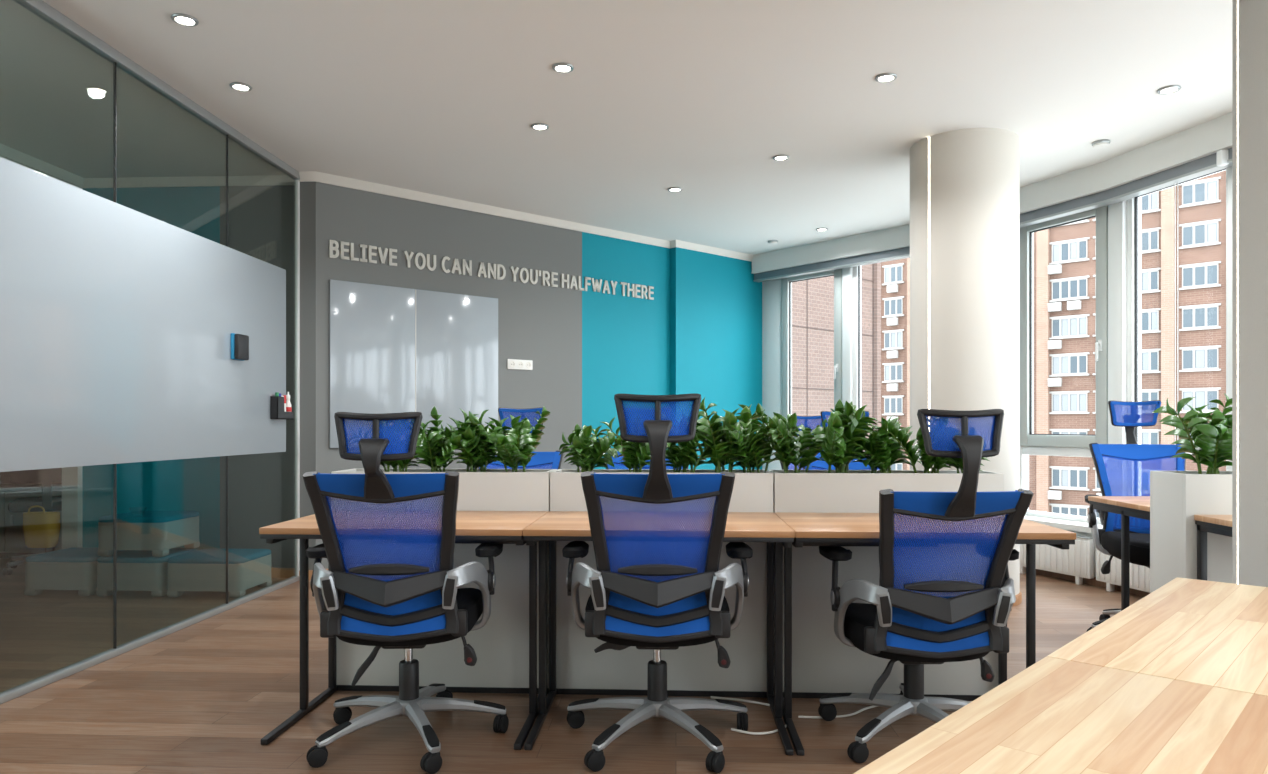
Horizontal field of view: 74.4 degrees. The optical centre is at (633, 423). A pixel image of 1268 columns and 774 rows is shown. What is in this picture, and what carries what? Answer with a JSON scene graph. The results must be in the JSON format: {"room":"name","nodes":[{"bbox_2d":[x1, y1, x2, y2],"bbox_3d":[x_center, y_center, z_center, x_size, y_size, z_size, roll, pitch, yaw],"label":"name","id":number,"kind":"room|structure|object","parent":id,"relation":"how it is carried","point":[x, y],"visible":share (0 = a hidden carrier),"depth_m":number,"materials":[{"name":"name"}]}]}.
{"room":"open-plan office","nodes":[
{"label":"open-plan office","id":0,"kind":"room"},
{"bbox_2d":[0,471,61,483],"bbox_3d":[-5.639,-0.337,5.640,3.170,2.890,4.700,0,0,3],"label":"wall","id":1,"kind":"structure","parent":0,"point":[4,476],"depth_m":7.91,"materials":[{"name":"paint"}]},
{"bbox_2d":[0,143,294,187],"bbox_3d":[-3.430,-1.753,1.875,1.640,0.062,8.400,0,0,3],"label":"trim","id":2,"kind":"structure","parent":1,"relation":"attached to","point":[5,151],"depth_m":6.02,"materials":[{"name":"white paint"}]},
{"bbox_2d":[0,156,82,548],"bbox_3d":[-4.299,-0.337,1.913,0.120,2.890,8.390,0,0,3],"label":"wall","id":3,"kind":"structure","parent":0,"point":[72,477],"depth_m":6.05,"materials":[{"name":"white paint"}]},
{"bbox_2d":[0,0,299,703],"bbox_3d":[-2.599,-0.337,1.788,0.050,2.890,8.310,0,0,3],"label":"wall","id":4,"kind":"structure","parent":0,"point":[40,8],"depth_m":4.27,"materials":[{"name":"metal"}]},
{"bbox_2d":[0,157,285,471],"bbox_3d":[-2.493,-0.432,3.622,0.018,1.244,4.184,0,0,3],"label":"whiteboard","id":5,"kind":"object","parent":4,"relation":"attached to","point":[117,321],"visible":1,"depth_m":4.01,"materials":[{"name":"grey glass"}]},
{"bbox_2d":[231,333,248,360],"bbox_3d":[-2.387,-0.466,5.060,0.050,0.156,0.132,0,0,3],"label":"eraser","id":6,"kind":"object","parent":5,"relation":"attached to","point":[239,342],"visible":1,"depth_m":5.02,"materials":[{"name":"black plastic"}]},
{"bbox_2d":[270,396,292,418],"bbox_3d":[-2.359,-0.107,5.596,0.050,0.150,0.220,0,0,3],"label":"holder","id":7,"kind":"object","parent":5,"relation":"attached to","point":[276,402],"visible":0.99,"depth_m":5.49,"materials":[{"name":"black plastic"}]},
{"bbox_2d":[83,185,294,567],"bbox_3d":[-3.191,-0.337,6.133,1.670,2.890,0.150,0,0,3],"label":"wall","id":8,"kind":"structure","parent":0,"point":[261,219],"depth_m":6.05,"materials":[{"name":"grey paint"}]},
{"bbox_2d":[271,568,294,577],"bbox_3d":[-3.025,1.073,6.044,1.250,0.070,0.012,0,0,3],"label":"baseboard","id":9,"kind":"structure","parent":8,"relation":"attached to","point":[275,572],"depth_m":6.01,"materials":[{"name":"brown wood"}]},
{"bbox_2d":[300,182,315,569],"bbox_3d":[-2.329,-0.337,6.010,0.145,2.890,0.150,0,0,3],"label":"wall","id":10,"kind":"structure","parent":0,"point":[307,189],"depth_m":5.93,"materials":[{"name":"grey paint"}]},
{"bbox_2d":[316,182,669,568],"bbox_3d":[-1.005,-0.337,7.119,3.460,2.890,0.150,0,0,-41],"label":"wall","id":11,"kind":"structure","parent":0,"point":[540,324],"depth_m":7.14,"materials":[{"name":"grey paint"}]},
{"bbox_2d":[330,279,497,447],"bbox_3d":[-1.654,-0.432,6.444,1.396,1.208,0.024,0,0,-41],"label":"whiteboard","id":12,"kind":"object","parent":11,"relation":"attached to","point":[393,349],"visible":0.68,"depth_m":6.39,"materials":[{"name":"grey"}]},
{"bbox_2d":[329,240,653,299],"bbox_3d":[-0.999,-1.258,7.017,3.137,0.132,0.014,0,0,-41],"label":"lettering","id":13,"kind":"object","parent":11,"relation":"attached to","point":[426,261],"depth_m":6.82,"materials":[{"name":"white paint"}]},
{"bbox_2d":[507,359,532,369],"bbox_3d":[-0.965,-0.500,7.045,0.249,0.084,0.017,0,0,-41],"label":"wall socket","id":14,"kind":"object","parent":11,"relation":"attached to","point":[511,363],"visible":1,"depth_m":7.03,"materials":[{"name":"white paint"}]},
{"bbox_2d":[298,171,752,261],"bbox_3d":[-0.540,-1.753,7.379,4.740,0.062,0.141,0,0,-40],"label":"trim","id":15,"kind":"structure","parent":11,"relation":"attached to","point":[305,176],"depth_m":6.91,"materials":[{"name":"white paint"}]},
{"bbox_2d":[0,558,1143,773],"bbox_3d":[-1.589,1.168,3.234,11.500,0.120,12.300,0,0,3],"label":"floor","id":16,"kind":"structure","parent":0,"point":[202,697],"depth_m":3.20,"materials":[{"name":"laminate"}]},
{"bbox_2d":[0,484,61,557],"bbox_3d":[-5.152,0.816,7.055,1.020,0.585,0.445,0,0,3],"label":"base cabinet","id":17,"kind":"object","parent":16,"relation":"on","point":[12,541],"visible":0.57,"depth_m":6.85,"materials":[{"name":"grey laminate"}]},
{"bbox_2d":[3,468,61,575],"bbox_3d":[-4.445,0.568,6.391,0.587,1.079,0.623,0,0,-31],"label":"chair","id":18,"kind":"object","parent":16,"relation":"on","point":[50,503],"visible":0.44,"depth_m":6.13,"materials":[{"name":"black fabric"}]},
{"bbox_2d":[23,506,59,547],"bbox_3d":[-4.301,0.740,6.064,0.240,0.306,0.140,0,0,3],"label":"tote bag","id":19,"kind":"object","parent":18,"relation":"hanging from","point":[40,529],"visible":1,"depth_m":6.01,"materials":[{"name":"yellow fabric"}]},
{"bbox_2d":[24,547,126,595],"bbox_3d":[-3.700,0.980,5.573,0.450,0.256,0.440,0,0,3],"label":"stool","id":20,"kind":"object","parent":16,"relation":"on","point":[74,568],"visible":0.79,"depth_m":5.36,"materials":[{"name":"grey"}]},
{"bbox_2d":[25,547,126,562],"bbox_3d":[-3.700,0.870,5.573,0.450,0.036,0.440,0,0,3],"label":"cushion","id":21,"kind":"object","parent":20,"relation":"on","point":[74,554],"depth_m":5.39,"materials":[{"name":"teal fabric"}]},
{"bbox_2d":[96,548,196,596],"bbox_3d":[-3.220,0.980,5.549,0.450,0.256,0.440,0,0,3],"label":"stool","id":22,"kind":"object","parent":16,"relation":"on","point":[137,570],"visible":0.72,"depth_m":5.33,"materials":[{"name":"white fabric"}]},
{"bbox_2d":[97,548,196,562],"bbox_3d":[-3.220,0.870,5.549,0.450,0.036,0.440,0,0,3],"label":"cushion","id":23,"kind":"object","parent":22,"relation":"on","point":[129,556],"depth_m":5.37,"materials":[{"name":"teal fabric"}]},
{"bbox_2d":[97,511,199,556],"bbox_3d":[-3.215,0.723,5.554,0.450,0.256,0.440,0,0,3],"label":"stool","id":24,"kind":"object","parent":22,"relation":"on","point":[159,532],"visible":0.94,"depth_m":5.34,"materials":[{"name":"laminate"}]},
{"bbox_2d":[99,511,198,522],"bbox_3d":[-3.215,0.613,5.554,0.450,0.036,0.440,0,0,3],"label":"cushion","id":25,"kind":"object","parent":24,"relation":"on","point":[149,516],"depth_m":5.43,"materials":[{"name":"teal fabric"}]},
{"bbox_2d":[167,548,271,597],"bbox_3d":[-2.731,0.980,5.524,0.500,0.256,0.440,0,0,3],"label":"ottoman","id":26,"kind":"object","parent":16,"relation":"on","point":[202,569],"visible":0.99,"depth_m":5.31,"materials":[{"name":"white fabric"}]},
{"bbox_2d":[168,548,270,563],"bbox_3d":[-2.731,0.870,5.524,0.500,0.036,0.440,0,0,3],"label":"cushion","id":27,"kind":"object","parent":26,"relation":"on","point":[207,555],"depth_m":5.41,"materials":[{"name":"teal fabric"}]},
{"bbox_2d":[259,511,548,749],"bbox_3d":[-0.821,0.733,3.155,0.915,0.750,0.600,0,0,3],"label":"office desk","id":28,"kind":"object","parent":16,"relation":"on","point":[472,527],"visible":0.59,"depth_m":3.13,"materials":[{"name":"brown wood"}]},
{"bbox_2d":[404,540,515,543],"bbox_3d":[-0.613,0.409,2.980,0.450,0.026,0.070,0,0,3],"label":"cable tray","id":29,"kind":"object","parent":28,"relation":"on","point":[456,541],"depth_m":2.94,"materials":[{"name":"black metal"}]},
{"bbox_2d":[303,412,508,773],"bbox_3d":[-0.784,0.536,2.870,0.667,1.142,0.856,0,0,-3],"label":"office chair","id":30,"kind":"object","parent":16,"relation":"on","point":[414,611],"visible":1,"depth_m":2.67,"materials":[{"name":"blue fabric"}]},
{"bbox_2d":[456,588,480,608],"bbox_3d":[-0.796,0.630,2.970,0.484,0.046,0.458,0,0,-3],"label":"armrest","id":31,"kind":"object","parent":30,"relation":"on","point":[467,598],"depth_m":2.94,"materials":[{"name":"black plastic"}]},
{"bbox_2d":[331,469,556,693],"bbox_3d":[-0.800,0.653,3.577,0.911,0.909,0.256,0,0,3],"label":"divider panel","id":32,"kind":"object","parent":16,"relation":"on","point":[501,646],"visible":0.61,"depth_m":3.44,"materials":[{"name":"white laminate"}]},
{"bbox_2d":[349,421,427,471],"bbox_3d":[-1.044,0.094,3.568,0.342,0.274,0.227,0,0,-14],"label":"potted plant","id":33,"kind":"object","parent":32,"relation":"on","point":[402,464],"visible":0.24,"depth_m":3.57,"materials":[{"name":"green plant"}]},
{"bbox_2d":[404,406,478,471],"bbox_3d":[-0.891,0.077,3.592,0.253,0.309,0.463,0,0,-44],"label":"potted plant","id":34,"kind":"object","parent":32,"relation":"on","point":[439,450],"visible":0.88,"depth_m":3.51,"materials":[{"name":"green plant"}]},
{"bbox_2d":[450,415,508,471],"bbox_3d":[-0.657,0.097,3.619,0.232,0.269,0.349,0,0,44],"label":"potted plant","id":35,"kind":"object","parent":32,"relation":"on","point":[475,453],"visible":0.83,"depth_m":3.52,"materials":[{"name":"green plant"}]},
{"bbox_2d":[464,406,549,471],"bbox_3d":[-0.520,0.076,3.556,0.267,0.311,0.386,0,0,30],"label":"potted plant","id":36,"kind":"object","parent":32,"relation":"on","point":[516,447],"visible":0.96,"depth_m":3.50,"materials":[{"name":"green plant"}]},
{"bbox_2d":[478,407,563,469],"bbox_3d":[-0.637,0.508,4.284,0.654,1.197,0.865,0,0,3],"label":"office chair","id":37,"kind":"object","parent":16,"relation":"on","point":[540,459],"visible":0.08,"depth_m":4.57,"materials":[{"name":"blue fabric"}]},
{"bbox_2d":[606,407,688,469],"bbox_3d":[0.080,0.508,4.303,0.667,1.197,0.856,0,0,0],"label":"office chair","id":38,"kind":"object","parent":16,"relation":"on","point":[616,461],"visible":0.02,"depth_m":4.57,"materials":[{"name":"blue fabric"}]},
{"bbox_2d":[562,393,752,772],"bbox_3d":[0.080,0.508,2.864,0.654,1.197,0.865,0,0,1],"label":"office chair","id":39,"kind":"object","parent":16,"relation":"on","point":[622,611],"visible":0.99,"depth_m":2.66,"materials":[{"name":"blue fabric"}]},
{"bbox_2d":[588,596,726,610],"bbox_3d":[0.082,0.630,2.960,0.484,0.046,0.458,0,0,1],"label":"seat cushion","id":40,"kind":"object","parent":39,"relation":"on","point":[590,602],"depth_m":2.72,"materials":[{"name":"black fabric"}]},
{"bbox_2d":[523,511,794,754],"bbox_3d":[0.095,0.733,3.109,0.915,0.750,0.600,0,0,3],"label":"office desk","id":41,"kind":"object","parent":16,"relation":"on","point":[554,526],"visible":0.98,"depth_m":3.10,"materials":[{"name":"brown wood"}]},
{"bbox_2d":[550,469,772,697],"bbox_3d":[0.116,0.653,3.531,0.911,0.909,0.256,0,0,3],"label":"divider panel","id":42,"kind":"object","parent":16,"relation":"on","point":[695,670],"visible":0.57,"depth_m":3.41,"materials":[{"name":"white laminate"}]},
{"bbox_2d":[558,424,622,471],"bbox_3d":[-0.169,0.114,3.521,0.202,0.234,0.304,0,0,-33],"label":"potted plant","id":43,"kind":"object","parent":42,"relation":"on","point":[587,451],"visible":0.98,"depth_m":3.51,"materials":[{"name":"green plant"}]},
{"bbox_2d":[599,415,675,471],"bbox_3d":[0.050,0.095,3.523,0.225,0.273,0.408,0,0,-35],"label":"potted plant","id":44,"kind":"object","parent":42,"relation":"on","point":[635,454],"visible":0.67,"depth_m":3.53,"materials":[{"name":"green plant"}]},
{"bbox_2d":[664,414,724,472],"bbox_3d":[0.240,0.087,3.540,0.360,0.288,0.238,0,0,11],"label":"potted plant","id":45,"kind":"object","parent":42,"relation":"on","point":[681,456],"visible":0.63,"depth_m":3.50,"materials":[{"name":"green plant"}]},
{"bbox_2d":[696,398,768,472],"bbox_3d":[0.396,0.061,3.533,0.292,0.341,0.423,0,0,21],"label":"potted plant","id":46,"kind":"object","parent":42,"relation":"on","point":[730,425],"visible":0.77,"depth_m":3.44,"materials":[{"name":"green plant"}]},
{"bbox_2d":[719,404,786,472],"bbox_3d":[0.530,0.073,3.564,0.472,0.316,0.260,0,0,-42],"label":"potted plant","id":47,"kind":"object","parent":42,"relation":"on","point":[756,446],"visible":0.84,"depth_m":3.47,"materials":[{"name":"green plant"}]},
{"bbox_2d":[711,696,786,734],"bbox_3d":[0.457,1.102,3.179,0.253,0.009,0.419,0,0,-7],"label":"cable","id":48,"kind":"object","parent":16,"relation":"on","point":[713,697],"visible":0.66,"depth_m":3.27,"materials":[{"name":"white plastic"}]},
{"bbox_2d":[780,415,822,469],"bbox_3d":[1.276,0.523,5.651,0.675,1.167,0.833,0,0,-9],"label":"office chair","id":49,"kind":"object","parent":16,"relation":"on","point":[805,420],"visible":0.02,"depth_m":5.98,"materials":[{"name":"blue fabric"}]},
{"bbox_2d":[798,705,877,718],"bbox_3d":[0.834,1.102,3.200,0.446,0.009,0.068,0,0,-23],"label":"cable","id":50,"kind":"object","parent":16,"relation":"on","point":[872,706],"visible":0.77,"depth_m":3.15,"materials":[{"name":"white plastic"}]},
{"bbox_2d":[801,411,879,469],"bbox_3d":[1.115,0.518,4.294,0.664,1.180,0.806,0,0,15],"label":"office chair","id":51,"kind":"object","parent":16,"relation":"on","point":[817,465],"visible":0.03,"depth_m":4.55,"materials":[{"name":"blue fabric"}]},
{"bbox_2d":[768,470,1003,700],"bbox_3d":[1.032,0.653,3.485,0.911,0.909,0.256,0,0,3],"label":"divider panel","id":52,"kind":"object","parent":16,"relation":"on","point":[822,664],"visible":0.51,"depth_m":3.37,"materials":[{"name":"white laminate"}]},
{"bbox_2d":[755,403,849,472],"bbox_3d":[0.698,0.072,3.501,0.395,0.318,0.273,0,0,-23],"label":"potted plant","id":53,"kind":"object","parent":52,"relation":"on","point":[789,449],"visible":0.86,"depth_m":3.47,"materials":[{"name":"green plant"}]},
{"bbox_2d":[810,399,877,472],"bbox_3d":[0.869,0.063,3.458,0.278,0.336,0.420,0,0,13],"label":"potted plant","id":54,"kind":"object","parent":52,"relation":"on","point":[829,437],"visible":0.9,"depth_m":3.42,"materials":[{"name":"green plant"}]},
{"bbox_2d":[838,415,909,472],"bbox_3d":[0.990,0.097,3.466,0.349,0.269,0.232,0,0,-9],"label":"potted plant","id":55,"kind":"object","parent":52,"relation":"on","point":[877,455],"visible":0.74,"depth_m":3.44,"materials":[{"name":"green plant"}]},
{"bbox_2d":[874,417,958,472],"bbox_3d":[1.187,0.087,3.441,0.430,0.287,0.236,0,0,-17],"label":"potted plant","id":56,"kind":"object","parent":52,"relation":"on","point":[913,453],"visible":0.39,"depth_m":3.44,"materials":[{"name":"green plant"}]},
{"bbox_2d":[943,429,989,472],"bbox_3d":[1.354,0.118,3.486,0.187,0.226,0.282,0,0,-25],"label":"potted plant","id":57,"kind":"object","parent":52,"relation":"on","point":[959,461],"visible":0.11,"depth_m":3.46,"materials":[{"name":"green plant"}]},
{"bbox_2d":[774,512,1075,755],"bbox_3d":[1.011,0.733,3.063,0.915,0.750,0.600,0,0,3],"label":"office desk","id":58,"kind":"object","parent":16,"relation":"on","point":[811,529],"visible":0.41,"depth_m":3.04,"materials":[{"name":"brown wood"}]},
{"bbox_2d":[803,543,937,546],"bbox_3d":[0.809,0.409,2.908,0.470,0.026,0.070,0,0,3],"label":"cable tray","id":59,"kind":"object","parent":58,"relation":"on","point":[804,544],"depth_m":2.88,"materials":[{"name":"black metal"}]},
{"bbox_2d":[818,409,1033,762],"bbox_3d":[1.002,0.531,2.877,0.670,1.151,0.849,0,0,-1],"label":"office chair","id":60,"kind":"object","parent":16,"relation":"on","point":[916,628],"visible":0.87,"depth_m":2.68,"materials":[{"name":"blue fabric"}]},
{"bbox_2d":[845,603,876,625],"bbox_3d":[0.992,0.686,2.980,0.484,0.046,0.458,0,0,-1],"label":"seat cushion","id":61,"kind":"object","parent":60,"relation":"on","point":[857,614],"depth_m":2.93,"materials":[{"name":"black fabric"}]},
{"bbox_2d":[1020,535,1093,584],"bbox_3d":[2.978,0.942,5.986,0.065,0.332,0.670,0,0,-24],"label":"radiator","id":62,"kind":"object","parent":16,"relation":"on","point":[1077,561],"visible":0.52,"depth_m":5.81,"materials":[{"name":"white metal"}]},
{"bbox_2d":[853,657,1267,773],"bbox_3d":[0.537,0.733,0.750,0.600,0.750,0.915,0,0,44],"label":"office desk","id":63,"kind":"object","parent":16,"relation":"on","point":[1054,716],"visible":1,"depth_m":0.98,"materials":[{"name":"beige wood"}]},
{"bbox_2d":[1088,496,1149,610],"bbox_3d":[2.699,0.733,3.829,0.915,0.750,0.600,0,0,3],"label":"office desk","id":64,"kind":"object","parent":16,"relation":"on","point":[1127,506],"visible":0.34,"depth_m":3.83,"materials":[{"name":"black metal"}]},
{"bbox_2d":[1096,545,1149,592],"bbox_3d":[3.288,0.942,5.017,0.065,0.332,1.270,0,0,-14],"label":"radiator","id":65,"kind":"object","parent":16,"relation":"on","point":[1139,575],"visible":0.19,"depth_m":5.43,"materials":[{"name":"white metal"}]},
{"bbox_2d":[1085,400,1185,630],"bbox_3d":[2.703,0.488,4.352,0.668,1.237,0.853,0,0,15],"label":"office chair","id":66,"kind":"object","parent":16,"relation":"on","point":[1109,537],"visible":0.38,"depth_m":4.57,"materials":[{"name":"blue fabric"}]},
{"bbox_2d":[1103,531,1149,547],"bbox_3d":[2.683,0.590,4.251,0.484,0.046,0.458,0,0,15],"label":"seat cushion","id":67,"kind":"object","parent":66,"relation":"on","point":[1111,539],"depth_m":4.24,"materials":[{"name":"black fabric"}]},
{"bbox_2d":[1047,577,1267,695],"bbox_3d":[1.170,0.733,1.414,0.600,0.750,0.915,0,0,44],"label":"office desk","id":68,"kind":"object","parent":16,"relation":"on","point":[1209,633],"visible":0.55,"depth_m":1.40,"materials":[{"name":"beige wood"}]},
{"bbox_2d":[1150,471,1231,592],"bbox_3d":[2.645,0.653,3.403,0.911,0.909,0.256,0,0,3],"label":"divider panel","id":69,"kind":"object","parent":16,"relation":"on","point":[1176,497],"visible":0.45,"depth_m":3.33,"materials":[{"name":"white laminate"}]},
{"bbox_2d":[1152,393,1231,473],"bbox_3d":[2.332,0.050,3.416,0.311,0.363,0.450,0,0,41],"label":"potted plant","id":70,"kind":"object","parent":69,"relation":"on","point":[1212,445],"visible":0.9,"depth_m":3.37,"materials":[{"name":"green plant"}]},
{"bbox_2d":[1194,515,1231,580],"bbox_3d":[2.657,0.733,2.980,0.915,0.750,0.600,0,0,3],"label":"office desk","id":71,"kind":"object","parent":16,"relation":"on","point":[1216,524],"visible":0.33,"depth_m":3.26,"materials":[{"name":"black metal"}]},
{"bbox_2d":[0,0,1231,254],"bbox_3d":[-1.510,-1.857,3.330,11.650,0.150,12.500,0,0,3],"label":"ceiling","id":72,"kind":"structure","parent":0,"point":[444,98],"depth_m":4.54,"materials":[{"name":"white paint"}]},
{"bbox_2d":[171,13,198,26],"bbox_3d":[-1.976,-1.776,3.674,0.110,0.011,0.110,0,0,3],"label":"recessed light","id":73,"kind":"object","parent":72,"relation":"in","point":[179,18],"visible":1,"depth_m":3.66,"materials":[{"name":"silver metal"}]},
{"bbox_2d":[229,82,251,91],"bbox_3d":[-2.072,-1.776,4.403,0.110,0.011,0.110,0,0,3],"label":"recessed light","id":74,"kind":"object","parent":72,"relation":"in","point":[239,86],"visible":1,"depth_m":4.39,"materials":[{"name":"silver metal"}]},
{"bbox_2d":[552,63,573,72],"bbox_3d":[-0.354,-1.776,4.168,0.110,0.011,0.110,0,0,3],"label":"recessed light","id":75,"kind":"object","parent":72,"relation":"in","point":[558,67],"visible":1,"depth_m":4.16,"materials":[{"name":"silver metal"}]},
{"bbox_2d":[875,73,896,82],"bbox_3d":[1.294,-1.776,4.288,0.110,0.011,0.110,0,0,3],"label":"recessed light","id":76,"kind":"object","parent":72,"relation":"in","point":[885,77],"visible":1,"depth_m":4.28,"materials":[{"name":"silver metal"}]},
{"bbox_2d":[1157,85,1180,94],"bbox_3d":[2.846,-1.776,4.442,0.110,0.011,0.110,0,0,3],"label":"recessed light","id":77,"kind":"object","parent":72,"relation":"in","point":[1170,89],"visible":1,"depth_m":4.43,"materials":[{"name":"silver metal"}]},
{"bbox_2d":[670,247,761,469],"bbox_3d":[0.913,-0.337,8.722,1.540,2.890,0.235,0,0,-41],"label":"wall","id":78,"kind":"structure","parent":0,"point":[716,300],"depth_m":8.48,"materials":[{"name":"teal paint"}]},
{"bbox_2d":[762,279,780,469],"bbox_3d":[1.490,-0.442,8.899,0.080,2.300,0.260,0,0,-41],"label":"trim","id":79,"kind":"structure","parent":78,"relation":"attached to","point":[771,290],"depth_m":8.87,"materials":[{"name":"white plastic"}]},
{"bbox_2d":[910,128,1021,606],"bbox_3d":[2.111,-0.337,5.350,0.678,2.890,0.678,0,0,3],"label":"round column","id":80,"kind":"structure","parent":0,"point":[965,183],"depth_m":5.07,"materials":[{"name":"white paint"}]},
{"bbox_2d":[752,112,1231,273],"bbox_3d":[3.269,-1.687,3.288,1.707,0.190,12.031,0,0,-12],"label":"wall","id":81,"kind":"structure","parent":0,"point":[1217,132],"depth_m":5.84,"materials":[{"name":"white paint"}]},
{"bbox_2d":[751,142,1231,272],"bbox_3d":[3.098,-1.599,3.208,1.351,0.015,11.761,0,0,-12],"label":"trim","id":82,"kind":"structure","parent":81,"relation":"attached to","point":[1229,144],"depth_m":5.82,"materials":[{"name":"white paint"}]},
{"bbox_2d":[754,148,1231,467],"bbox_3d":[3.168,-0.540,3.237,1.434,2.103,11.847,0,0,-12],"label":"roller blind","id":83,"kind":"object","parent":81,"relation":"attached to","point":[1220,160],"visible":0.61,"depth_m":5.85,"materials":[{"name":"grey fabric"}]},
{"bbox_2d":[1067,530,1095,576],"bbox_3d":[3.260,0.928,3.283,1.687,0.360,12.016,0,0,-12],"label":"wall","id":84,"kind":"structure","parent":0,"point":[1085,534],"depth_m":5.76,"materials":[{"name":"white paint"}]},
{"bbox_2d":[781,269,841,469],"bbox_3d":[1.807,-0.442,8.484,0.155,2.300,0.780,0,0,-41],"label":"window","id":85,"kind":"structure","parent":84,"relation":"in","point":[786,283],"depth_m":8.68,"materials":[{"name":"white plastic"}]},
{"bbox_2d":[842,267,852,405],"bbox_3d":[2.119,-0.442,8.172,0.140,2.300,0.100,0,0,-41],"label":"trim","id":86,"kind":"structure","parent":84,"relation":"attached to","point":[847,273],"depth_m":8.12,"materials":[{"name":"white plastic"}]},
{"bbox_2d":[853,266,861,409],"bbox_3d":[2.401,-0.442,7.867,0.080,2.300,0.732,0,0,-41],"label":"window","id":87,"kind":"structure","parent":84,"relation":"in","point":[857,271],"depth_m":8.10,"materials":[{"name":"white plastic"}]},
{"bbox_2d":[1024,515,1102,532],"bbox_3d":[3.200,0.728,3.258,1.614,0.040,11.941,0,0,-12],"label":"windowsill","id":88,"kind":"structure","parent":84,"relation":"attached to","point":[1058,523],"depth_m":5.97,"materials":[{"name":"white paint"}]},
{"bbox_2d":[1020,205,1107,523],"bbox_3d":[3.171,-0.442,6.180,0.155,2.300,0.787,0,0,-24],"label":"window","id":89,"kind":"structure","parent":84,"relation":"in","point":[1073,445],"depth_m":6.24,"materials":[{"name":"white plastic"}]},
{"bbox_2d":[1036,569,1149,596],"bbox_3d":[3.096,1.078,3.207,1.357,0.060,11.761,0,0,-12],"label":"baseboard","id":90,"kind":"structure","parent":84,"relation":"attached to","point":[1094,582],"depth_m":5.76,"materials":[{"name":"brown wood"}]},
{"bbox_2d":[1108,200,1126,494],"bbox_3d":[3.381,-0.442,5.777,0.140,2.300,0.120,0,0,-19],"label":"trim","id":91,"kind":"structure","parent":84,"relation":"attached to","point":[1117,212],"depth_m":5.74,"materials":[{"name":"white plastic"}]},
{"bbox_2d":[1127,168,1227,495],"bbox_3d":[3.505,-0.442,5.350,0.080,2.300,0.770,0,0,-14],"label":"window","id":92,"kind":"structure","parent":84,"relation":"in","point":[1133,204],"depth_m":5.67,"materials":[{"name":"white plastic"}]},
{"bbox_2d":[1228,166,1231,470],"bbox_3d":[3.603,-0.442,4.926,0.140,2.300,0.100,0,0,-14],"label":"trim","id":93,"kind":"structure","parent":84,"relation":"attached to","point":[1229,168],"depth_m":4.94,"materials":[{"name":"white plastic"}]},
{"bbox_2d":[1232,0,1267,586],"bbox_3d":[1.940,-0.337,2.150,0.674,2.890,0.674,0,0,3],"label":"wall","id":94,"kind":"structure","parent":0,"point":[1249,17],"depth_m":2.19,"materials":[{"name":"paint"}]},
{"label":"outside","id":95,"kind":"structure","parent":0,"visible":0},
{"bbox_3d":[33.781,15.358,74.397,180.000,0.500,128.000,0,0,3],"label":"ground","id":96,"kind":"structure","parent":95,"visible":0},
{"bbox_2d":[791,262,880,469],"bbox_3d":[5.555,-3.892,46.030,14.745,38.000,9.250,0,0,-42],"label":"building","id":97,"kind":"structure","parent":96,"relation":"on","point":[812,299],"depth_m":44.17,"materials":[{"name":"brown"}]},
{"bbox_2d":[881,170,1225,517],"bbox_3d":[36.736,-5.392,69.031,54.000,41.000,14.350,0,0,43],"label":"brick apartment building","id":98,"kind":"structure","parent":96,"relation":"on","point":[1068,408],"depth_m":62.08,"materials":[{"name":"brown brick"}]},
{"bbox_2d":[892,332,901,346],"bbox_3d":[22.866,-7.337,72.697,0.928,1.210,0.015,0,0,43],"label":"curtain","id":99,"kind":"object","parent":98,"relation":"hanging from","point":[896,336],"depth_m":72.66,"materials":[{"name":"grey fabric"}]},
{"bbox_2d":[1053,357,1067,372],"bbox_3d":[32.498,-4.477,63.594,1.027,1.210,0.015,0,0,43],"label":"curtain","id":100,"kind":"object","parent":98,"relation":"hanging from","point":[1060,364],"depth_m":63.58,"materials":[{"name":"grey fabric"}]},
{"bbox_2d":[1053,242,1076,260],"bbox_3d":[32.723,-13.057,63.381,1.647,1.210,0.015,0,0,43],"label":"curtain","id":101,"kind":"object","parent":98,"relation":"hanging from","point":[1062,251],"depth_m":63.36,"materials":[{"name":"grey fabric"}]},
{"bbox_2d":[1053,394,1085,410],"bbox_3d":[32.948,-1.617,63.168,2.267,1.210,0.015,0,0,43],"label":"curtain","id":102,"kind":"object","parent":98,"relation":"hanging from","point":[1061,402],"depth_m":63.15,"materials":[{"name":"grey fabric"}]},
{"bbox_2d":[1062,318,1085,334],"bbox_3d":[33.174,-7.337,62.956,1.647,1.210,0.015,0,0,43],"label":"curtain","id":103,"kind":"object","parent":98,"relation":"hanging from","point":[1070,326],"depth_m":62.95,"materials":[{"name":"grey fabric"}]},
{"bbox_2d":[1184,392,1203,408],"bbox_3d":[38.715,-1.617,57.719,1.175,1.210,0.015,0,0,43],"label":"curtain","id":104,"kind":"object","parent":98,"relation":"hanging from","point":[1198,401],"depth_m":57.66,"materials":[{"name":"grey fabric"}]},
{"bbox_2d":[1208,223,1216,241],"bbox_3d":[39.478,-13.057,56.998,0.475,1.210,0.015,0,0,43],"label":"curtain","id":105,"kind":"object","parent":98,"relation":"hanging from","point":[1212,227],"depth_m":56.98,"materials":[{"name":"grey fabric"}]},
{"bbox_2d":[1208,181,1216,199],"bbox_3d":[39.478,-15.917,56.998,0.475,1.210,0.015,0,0,43],"label":"curtain","id":106,"kind":"object","parent":98,"relation":"hanging from","point":[1212,185],"depth_m":56.98,"materials":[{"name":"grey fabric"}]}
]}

